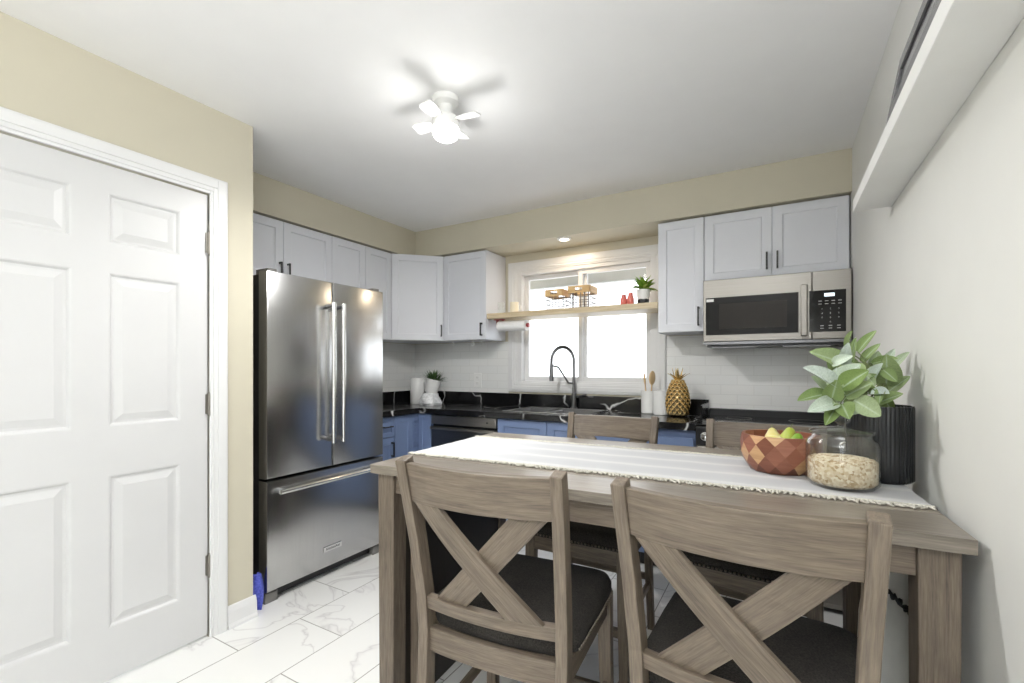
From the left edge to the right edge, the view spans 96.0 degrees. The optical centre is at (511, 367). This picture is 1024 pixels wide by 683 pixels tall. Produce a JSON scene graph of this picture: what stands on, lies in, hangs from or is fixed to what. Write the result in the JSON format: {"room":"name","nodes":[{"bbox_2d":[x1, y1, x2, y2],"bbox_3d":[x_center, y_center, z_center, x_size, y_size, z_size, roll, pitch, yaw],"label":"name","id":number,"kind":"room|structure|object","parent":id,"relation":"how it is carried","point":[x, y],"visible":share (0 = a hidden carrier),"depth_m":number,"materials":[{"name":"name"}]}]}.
{"room":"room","nodes":[
{"label":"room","id":0,"kind":"room"},
{"bbox_2d":[0,11,252,636],"bbox_3d":[-2.277,0.020,0.708,0.110,2.440,3.742,0,0,30],"label":"wall","id":1,"kind":"structure","parent":0,"point":[44,76],"depth_m":2.03,"materials":[{"name":"beige paint"}]},
{"bbox_2d":[0,133,209,682],"bbox_3d":[-1.616,0.218,1.770,0.054,2.020,0.843,0,0,30],"label":"door","id":2,"kind":"structure","parent":1,"relation":"in","point":[105,396],"depth_m":1.78,"materials":[{"name":"white paint"}]},
{"bbox_2d":[0,106,227,636],"bbox_3d":[-1.643,0.182,1.780,0.131,2.116,0.996,0,0,30],"label":"trim","id":3,"kind":"structure","parent":1,"relation":"attached to","point":[12,122],"depth_m":2.12,"materials":[{"name":"white paint"}]},
{"bbox_2d":[228,595,257,629],"bbox_3d":[-1.310,1.188,2.243,0.024,0.104,0.140,0,0,30],"label":"baseboard","id":4,"kind":"structure","parent":1,"relation":"attached to","point":[240,612],"depth_m":2.24,"materials":[{"name":"white paint"}]},
{"bbox_2d":[0,0,900,231],"bbox_3d":[-0.951,-1.250,1.157,3.795,0.100,6.150,0,0,30],"label":"ceiling","id":5,"kind":"structure","parent":0,"point":[575,100],"depth_m":1.91,"materials":[{"name":"white paint"}]},
{"bbox_2d":[412,90,480,142],"bbox_3d":[-0.295,-1.105,2.054,0.268,0.190,0.268,0,0,-20],"label":"ceiling fan light","id":6,"kind":"object","parent":5,"relation":"attached to","point":[444,125],"visible":1,"depth_m":2.01,"materials":[{"name":"white"}]},
{"bbox_2d":[104,546,842,682],"bbox_3d":[-0.951,1.290,1.157,3.795,0.100,6.150,0,0,30],"label":"floor","id":7,"kind":"structure","parent":0,"point":[323,628],"depth_m":2.08,"materials":[{"name":"white tile"}]},
{"bbox_2d":[253,572,263,609],"bbox_3d":[-1.315,1.147,2.357,0.081,0.185,0.076,0,0,30],"label":"cloth","id":8,"kind":"object","parent":7,"relation":"on","point":[258,585],"visible":0.56,"depth_m":2.35,"materials":[{"name":"blue fabric"}]},
{"bbox_2d":[253,268,382,604],"bbox_3d":[-1.367,0.357,2.918,0.828,1.765,0.816,0,0,30],"label":"refrigerator","id":9,"kind":"object","parent":7,"relation":"on","point":[318,344],"visible":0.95,"depth_m":2.63,"materials":[{"name":"metal"}]},
{"bbox_2d":[377,416,394,460],"bbox_3d":[-1.205,0.804,3.515,0.589,0.872,0.325,0,0,30],"label":"base cabinet","id":10,"kind":"object","parent":7,"relation":"on","point":[388,422],"visible":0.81,"depth_m":3.47,"materials":[{"name":"blue paint"}]},
{"bbox_2d":[393,413,432,457],"bbox_3d":[-0.863,0.804,3.996,0.699,0.872,0.847,0,0,30],"label":"base cabinet","id":11,"kind":"object","parent":7,"relation":"on","point":[413,433],"visible":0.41,"depth_m":3.68,"materials":[{"name":"blue paint"}]},
{"bbox_2d":[383,390,708,430],"bbox_3d":[-0.091,0.294,3.352,2.681,0.144,1.187,0,0,30],"label":"countertop","id":12,"kind":"structure","parent":11,"relation":"on","point":[395,403],"depth_m":3.61,"materials":[{"name":"black stone"}]},
{"bbox_2d":[410,378,424,403],"bbox_3d":[-0.857,0.208,4.177,0.128,0.233,0.128,0,0,30],"label":"canister","id":13,"kind":"object","parent":12,"relation":"on","point":[417,385],"visible":0.91,"depth_m":4.12,"materials":[{"name":"white ceramic"}]},
{"bbox_2d":[419,392,441,405],"bbox_3d":[-0.708,0.269,4.011,0.203,0.112,0.225,0,0,7],"label":"folded cloth","id":14,"kind":"object","parent":12,"relation":"on","point":[427,399],"visible":0.81,"depth_m":3.95,"materials":[{"name":"white fabric"}]},
{"bbox_2d":[423,370,447,393],"bbox_3d":[-0.678,0.121,4.010,0.250,0.222,0.262,0,0,-6],"label":"potted plant","id":15,"kind":"object","parent":14,"relation":"on","point":[432,385],"visible":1,"depth_m":3.97,"materials":[{"name":"green plant"}]},
{"bbox_2d":[502,406,608,414],"bbox_3d":[0.330,0.412,3.446,0.684,0.187,0.425,0,0,30],"label":"sink","id":16,"kind":"object","parent":12,"relation":"in","point":[529,409],"visible":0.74,"depth_m":3.55,"materials":[{"name":"metal"}]},
{"bbox_2d":[512,407,554,411],"bbox_3d":[0.173,0.415,3.537,0.271,0.181,0.374,0,0,30],"label":"basin","id":17,"kind":"object","parent":16,"relation":"in","point":[525,409],"depth_m":3.69,"materials":[{"name":"grey metal"}]},
{"bbox_2d":[551,409,599,414],"bbox_3d":[0.458,0.415,3.372,0.337,0.181,0.374,0,0,30],"label":"basin","id":18,"kind":"object","parent":16,"relation":"in","point":[563,411],"depth_m":3.53,"materials":[{"name":"grey metal"}]},
{"bbox_2d":[549,345,586,407],"bbox_3d":[0.429,0.076,3.605,0.291,0.498,0.110,0,0,-4],"label":"faucet","id":19,"kind":"object","parent":12,"relation":"on","point":[574,396],"visible":1,"depth_m":3.61,"materials":[{"name":"grey metal"}]},
{"bbox_2d":[641,390,652,413],"bbox_3d":[0.972,0.245,3.285,0.100,0.160,0.100,0,0,30],"label":"utensil crock","id":20,"kind":"object","parent":12,"relation":"on","point":[646,396],"visible":0.76,"depth_m":3.24,"materials":[{"name":"white ceramic"}]},
{"bbox_2d":[643,373,645,390],"bbox_3d":[0.953,0.170,3.286,0.034,0.274,0.029,0,0,30],"label":"wooden spoon","id":21,"kind":"object","parent":20,"relation":"in","point":[644,377],"visible":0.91,"depth_m":3.28,"materials":[{"name":"brown wood"}]},
{"bbox_2d":[649,371,654,390],"bbox_3d":[0.990,0.165,3.275,0.066,0.284,0.032,0,0,-33],"label":"wooden spoon","id":22,"kind":"object","parent":20,"relation":"in","point":[652,374],"visible":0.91,"depth_m":3.26,"materials":[{"name":"brown wood"}]},
{"bbox_2d":[653,390,667,414],"bbox_3d":[1.033,0.242,3.180,0.112,0.165,0.112,0,0,30],"label":"utensil crock","id":23,"kind":"object","parent":12,"relation":"on","point":[659,407],"visible":0.77,"depth_m":3.13,"materials":[{"name":"white ceramic"}]},
{"bbox_2d":[665,368,690,416],"bbox_3d":[1.108,0.164,3.079,0.161,0.323,0.161,0,0,-5],"label":"ornament","id":24,"kind":"object","parent":12,"relation":"on","point":[677,403],"visible":1,"depth_m":3.03,"materials":[{"name":"gold metal"}]},
{"bbox_2d":[430,414,498,446],"bbox_3d":[-0.244,0.806,3.749,0.610,0.868,0.595,0,0,30],"label":"dishwasher","id":25,"kind":"object","parent":7,"relation":"on","point":[446,429],"visible":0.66,"depth_m":3.53,"materials":[{"name":"black metal"}]},
{"bbox_2d":[395,455,613,682],"bbox_3d":[0.012,0.739,1.351,0.466,1.006,0.575,0,0,25],"label":"dining chair","id":26,"kind":"object","parent":7,"relation":"on","point":[507,613],"visible":1,"depth_m":1.17,"materials":[{"name":"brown wood"}]},
{"bbox_2d":[498,418,640,562],"bbox_3d":[0.482,0.804,3.366,1.020,0.872,0.589,0,0,30],"label":"base cabinet","id":27,"kind":"object","parent":7,"relation":"on","point":[513,426],"visible":0.16,"depth_m":3.21,"materials":[{"name":"blue paint"}]},
{"bbox_2d":[525,412,658,682],"bbox_3d":[0.387,0.739,2.135,0.466,1.006,0.575,0,0,30],"label":"dining chair","id":28,"kind":"object","parent":7,"relation":"on","point":[594,546],"visible":0.25,"depth_m":1.99,"materials":[{"name":"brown wood"}]},
{"bbox_2d":[638,429,696,565],"bbox_3d":[1.070,0.804,3.025,0.336,0.872,0.589,0,0,30],"label":"base cabinet","id":29,"kind":"object","parent":7,"relation":"on","point":[665,436],"visible":0.09,"depth_m":2.75,"materials":[{"name":"blue paint"}]},
{"bbox_2d":[370,432,977,682],"bbox_3d":[0.399,0.785,1.615,1.540,0.910,0.870,0,0,27],"label":"dining table","id":30,"kind":"object","parent":7,"relation":"on","point":[928,547],"visible":0.31,"depth_m":1.25,"materials":[{"name":"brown wood"}]},
{"bbox_2d":[408,435,935,509],"bbox_3d":[0.403,0.326,1.632,1.545,0.008,0.527,0,0,27],"label":"table runner","id":31,"kind":"object","parent":30,"relation":"on","point":[693,468],"visible":0.86,"depth_m":1.54,"materials":[{"name":"beige fabric"}]},
{"bbox_2d":[740,429,822,475],"bbox_3d":[0.852,0.268,1.466,0.227,0.114,0.226,0,0,30],"label":"wooden bowl","id":32,"kind":"object","parent":31,"relation":"on","point":[770,455],"visible":0.84,"depth_m":1.38,"materials":[{"name":"brown wood"}]},
{"bbox_2d":[765,425,779,435],"bbox_3d":[0.856,0.228,1.512,0.051,0.075,0.053,0,0,30],"label":"pear","id":33,"kind":"object","parent":32,"relation":"in","point":[771,431],"visible":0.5,"depth_m":1.51,"materials":[{"name":"yellow food"}]},
{"bbox_2d":[765,435,781,437],"bbox_3d":[0.808,0.237,1.438,0.081,0.054,0.055,0,0,30],"label":"pear","id":34,"kind":"object","parent":32,"relation":"in","point":[774,436],"visible":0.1,"depth_m":1.43,"materials":[{"name":"yellow food"}]},
{"bbox_2d":[780,424,795,438],"bbox_3d":[0.874,0.220,1.458,0.057,0.087,0.058,0,0,30],"label":"pear","id":35,"kind":"object","parent":32,"relation":"in","point":[788,432],"visible":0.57,"depth_m":1.45,"materials":[{"name":"green food"}]},
{"bbox_2d":[791,430,802,438],"bbox_3d":[0.868,0.228,1.407,0.048,0.074,0.049,0,0,30],"label":"pear","id":36,"kind":"object","parent":32,"relation":"in","point":[797,435],"visible":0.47,"depth_m":1.40,"materials":[{"name":"green food"}]},
{"bbox_2d":[805,422,880,491],"bbox_3d":[0.910,0.227,1.271,0.170,0.195,0.170,0,0,30],"label":"glass jar","id":37,"kind":"object","parent":31,"relation":"on","point":[848,433],"visible":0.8,"depth_m":1.26,"materials":[{"name":"clear glass"}]},
{"bbox_2d":[807,453,878,489],"bbox_3d":[0.910,0.280,1.271,0.160,0.077,0.160,0,0,30],"label":"rolled oats","id":38,"kind":"object","parent":37,"relation":"in","point":[837,470],"visible":1,"depth_m":1.21,"materials":[{"name":"beige food"}]},
{"bbox_2d":[846,404,914,484],"bbox_3d":[1.074,0.217,1.348,0.159,0.215,0.159,0,0,30],"label":"ribbed vase","id":39,"kind":"object","parent":31,"relation":"on","point":[895,427],"visible":0.62,"depth_m":1.28,"materials":[{"name":"black ceramic"}]},
{"bbox_2d":[797,330,910,424],"bbox_3d":[1.018,0.092,1.348,0.437,0.407,0.201,0,0,-38],"label":"plant","id":40,"kind":"object","parent":39,"relation":"in","point":[845,378],"visible":0.94,"depth_m":1.30,"materials":[{"name":"green plant"}]},
{"bbox_2d":[610,477,892,682],"bbox_3d":[0.543,0.739,1.061,0.466,1.006,0.575,0,0,34],"label":"dining chair","id":41,"kind":"object","parent":7,"relation":"on","point":[701,635],"visible":1,"depth_m":0.87,"materials":[{"name":"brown wood"}]},
{"bbox_2d":[681,419,827,621],"bbox_3d":[0.959,0.739,1.815,0.466,1.006,0.575,0,0,35],"label":"dining chair","id":42,"kind":"object","parent":7,"relation":"on","point":[734,580],"visible":0.14,"depth_m":1.67,"materials":[{"name":"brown wood"}]},
{"bbox_2d":[696,408,845,610],"bbox_3d":[1.516,0.749,2.691,0.750,0.942,0.710,0,0,30],"label":"stove","id":43,"kind":"object","parent":7,"relation":"on","point":[835,444],"visible":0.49,"depth_m":2.73,"materials":[{"name":"metal"}]},
{"bbox_2d":[696,415,845,429],"bbox_3d":[1.520,0.327,2.699,0.750,0.015,0.595,0,0,30],"label":"cooktop","id":44,"kind":"object","parent":43,"relation":"in","point":[797,420],"depth_m":2.78,"materials":[{"name":"black glass"}]},
{"bbox_2d":[253,148,851,256],"bbox_3d":[0.009,-1.083,2.764,3.445,0.235,2.108,0,0,30],"label":"soffit","id":45,"kind":"structure","parent":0,"point":[633,214],"depth_m":3.16,"materials":[{"name":"beige paint"}]},
{"bbox_2d":[557,237,570,240],"bbox_3d":[0.391,-0.959,3.448,0.104,0.012,0.104,0,0,30],"label":"recessed light","id":46,"kind":"object","parent":45,"relation":"in","point":[559,238],"visible":1,"depth_m":3.44,"materials":[{"name":"white plastic"}]},
{"bbox_2d":[415,236,692,396],"bbox_3d":[0.572,0.020,3.736,3.445,2.440,0.140,0,0,30],"label":"wall","id":47,"kind":"structure","parent":0,"point":[652,240],"depth_m":3.69,"materials":[{"name":"beige paint"}]},
{"bbox_2d":[383,253,463,343],"bbox_3d":[-0.843,-0.594,4.120,0.609,0.727,0.613,0,0,30],"label":"upper cabinet","id":48,"kind":"object","parent":47,"relation":"attached to","point":[417,281],"visible":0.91,"depth_m":3.92,"materials":[{"name":"grey paint"}]},
{"bbox_2d":[444,250,505,341],"bbox_3d":[-0.332,-0.594,3.982,0.441,0.727,0.339,0,0,30],"label":"upper cabinet","id":49,"kind":"object","parent":47,"relation":"attached to","point":[474,282],"visible":1,"depth_m":3.87,"materials":[{"name":"grey paint"}]},
{"bbox_2d":[487,302,657,320],"bbox_3d":[0.452,-0.417,3.534,1.361,0.042,0.279,0,0,30],"label":"shelf","id":50,"kind":"object","parent":49,"relation":"attached to","point":[650,307],"visible":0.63,"depth_m":3.41,"materials":[{"name":"brown wood"}]},
{"bbox_2d":[495,319,529,331],"bbox_3d":[-0.004,-0.345,3.746,0.318,0.101,0.086,0,0,30],"label":"paper towel holder","id":51,"kind":"object","parent":50,"relation":"hanging from","point":[515,325],"visible":1,"depth_m":3.71,"materials":[{"name":"white paper"}]},
{"bbox_2d":[510,302,520,311],"bbox_3d":[0.024,-0.483,3.736,0.074,0.090,0.092,0,0,-27],"label":"mug","id":52,"kind":"object","parent":50,"relation":"on","point":[514,306],"visible":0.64,"depth_m":3.71,"materials":[{"name":"beige ceramic"}]},
{"bbox_2d":[545,289,569,309],"bbox_3d":[0.352,-0.514,3.540,0.152,0.150,0.162,0,0,30],"label":"wire basket","id":53,"kind":"object","parent":50,"relation":"on","point":[560,292],"visible":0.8,"depth_m":3.49,"materials":[{"name":"beige wood"}]},
{"bbox_2d":[568,284,596,307],"bbox_3d":[0.527,-0.519,3.439,0.177,0.160,0.172,0,0,30],"label":"wire basket","id":54,"kind":"object","parent":50,"relation":"on","point":[588,288],"visible":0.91,"depth_m":3.40,"materials":[{"name":"beige wood"}]},
{"bbox_2d":[620,294,626,303],"bbox_3d":[0.786,-0.475,3.243,0.048,0.075,0.048,0,0,30],"label":"shaker","id":55,"kind":"object","parent":50,"relation":"on","point":[623,300],"visible":0.79,"depth_m":3.23,"materials":[{"name":"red ceramic"}]},
{"bbox_2d":[627,292,633,303],"bbox_3d":[0.825,-0.480,3.208,0.048,0.085,0.048,0,0,30],"label":"shaker","id":56,"kind":"object","parent":50,"relation":"on","point":[630,299],"visible":0.9,"depth_m":3.19,"materials":[{"name":"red ceramic"}]},
{"bbox_2d":[631,276,657,302],"bbox_3d":[0.913,-0.539,3.193,0.182,0.202,0.216,0,0,30],"label":"potted plant","id":57,"kind":"object","parent":50,"relation":"on","point":[643,292],"visible":0.98,"depth_m":3.15,"materials":[{"name":"green plant"}]},
{"bbox_2d":[474,373,481,387],"bbox_3d":[-0.310,0.115,4.154,0.080,0.130,0.008,0,0,30],"label":"wall outlet","id":58,"kind":"object","parent":47,"relation":"attached to","point":[477,376],"visible":1,"depth_m":4.15,"materials":[{"name":"white plastic"}]},
{"bbox_2d":[517,256,655,384],"bbox_3d":[0.576,-0.345,3.709,1.194,0.964,0.104,0,0,30],"label":"window","id":59,"kind":"structure","parent":47,"relation":"in","point":[582,271],"depth_m":3.70,"materials":[{"name":"white paint"}]},
{"bbox_2d":[508,244,665,395],"bbox_3d":[0.540,-0.345,3.660,1.325,1.110,0.024,0,0,30],"label":"trim","id":60,"kind":"structure","parent":47,"relation":"attached to","point":[649,250],"depth_m":3.65,"materials":[{"name":"white paint"}]},
{"bbox_2d":[530,268,645,289],"bbox_3d":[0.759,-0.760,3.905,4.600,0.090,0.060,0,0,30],"label":"trim","id":61,"kind":"structure","parent":47,"relation":"attached to","point":[622,275],"depth_m":3.90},
{"bbox_2d":[383,335,843,411],"bbox_3d":[0.236,0.058,3.157,3.445,0.565,1.200,0,0,30],"label":"backsplash","id":62,"kind":"structure","parent":47,"relation":"attached to","point":[741,378],"depth_m":3.22,"materials":[{"name":"white tile"}]},
{"bbox_2d":[658,217,704,335],"bbox_3d":[1.164,-0.594,3.116,0.285,0.727,0.339,0,0,30],"label":"upper cabinet","id":63,"kind":"object","parent":47,"relation":"attached to","point":[681,244],"visible":0.89,"depth_m":3.00,"materials":[{"name":"grey paint"}]},
{"bbox_2d":[705,195,849,280],"bbox_3d":[1.613,-0.747,2.855,0.750,0.421,0.339,0,0,30],"label":"upper cabinet","id":64,"kind":"object","parent":47,"relation":"attached to","point":[814,235],"visible":0.91,"depth_m":2.71,"materials":[{"name":"grey paint"}]},
{"bbox_2d":[703,268,851,348],"bbox_3d":[1.587,-0.327,2.807,0.743,0.414,0.435,0,0,30],"label":"microwave","id":65,"kind":"object","parent":64,"relation":"attached to","point":[803,309],"visible":1,"depth_m":2.64,"materials":[{"name":"metal"}]},
{"bbox_2d":[844,0,1023,682],"bbox_3d":[0.614,0.020,0.251,0.120,2.440,6.090,0,0,30],"label":"wall","id":66,"kind":"structure","parent":0,"point":[938,272],"depth_m":0.99,"materials":[{"name":"beige paint"}]},
{"bbox_2d":[853,0,1023,211],"bbox_3d":[0.671,-0.591,0.582,0.110,0.045,2.480,0,0,30],"label":"floating shelf","id":67,"kind":"object","parent":66,"relation":"attached to","point":[963,38],"visible":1,"depth_m":0.93,"materials":[{"name":"white wood"}]},
{"bbox_2d":[886,0,940,124],"bbox_3d":[0.844,-0.700,0.938,0.046,0.178,0.570,0,0,30],"label":"picture frame","id":68,"kind":"object","parent":67,"relation":"on","point":[928,9],"visible":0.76,"depth_m":1.01,"materials":[{"name":"black metal"}]},
{"bbox_2d":[900,0,935,83],"bbox_3d":[0.842,-0.700,0.940,0.008,0.038,0.410,0,0,30],"label":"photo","id":69,"kind":"object","parent":68,"relation":"attached to","point":[932,4],"depth_m":0.98},
{"bbox_3d":[-1.504,0.020,3.709,0.120,2.440,2.228,0,0,30],"label":"wall","id":70,"kind":"structure","parent":0,"visible":0},
{"bbox_2d":[253,213,331,282],"bbox_3d":[-1.641,-0.758,3.032,0.319,0.397,0.882,0,0,30],"label":"upper cabinet","id":71,"kind":"object","parent":70,"relation":"attached to","point":[291,249],"visible":0.46,"depth_m":3.06,"materials":[{"name":"grey paint"}]},
{"bbox_2d":[332,236,390,339],"bbox_3d":[-1.283,-0.594,3.680,0.289,0.727,0.594,0,0,30],"label":"upper cabinet","id":72,"kind":"object","parent":70,"relation":"attached to","point":[353,264],"visible":0.48,"depth_m":3.61,"materials":[{"name":"grey paint"}]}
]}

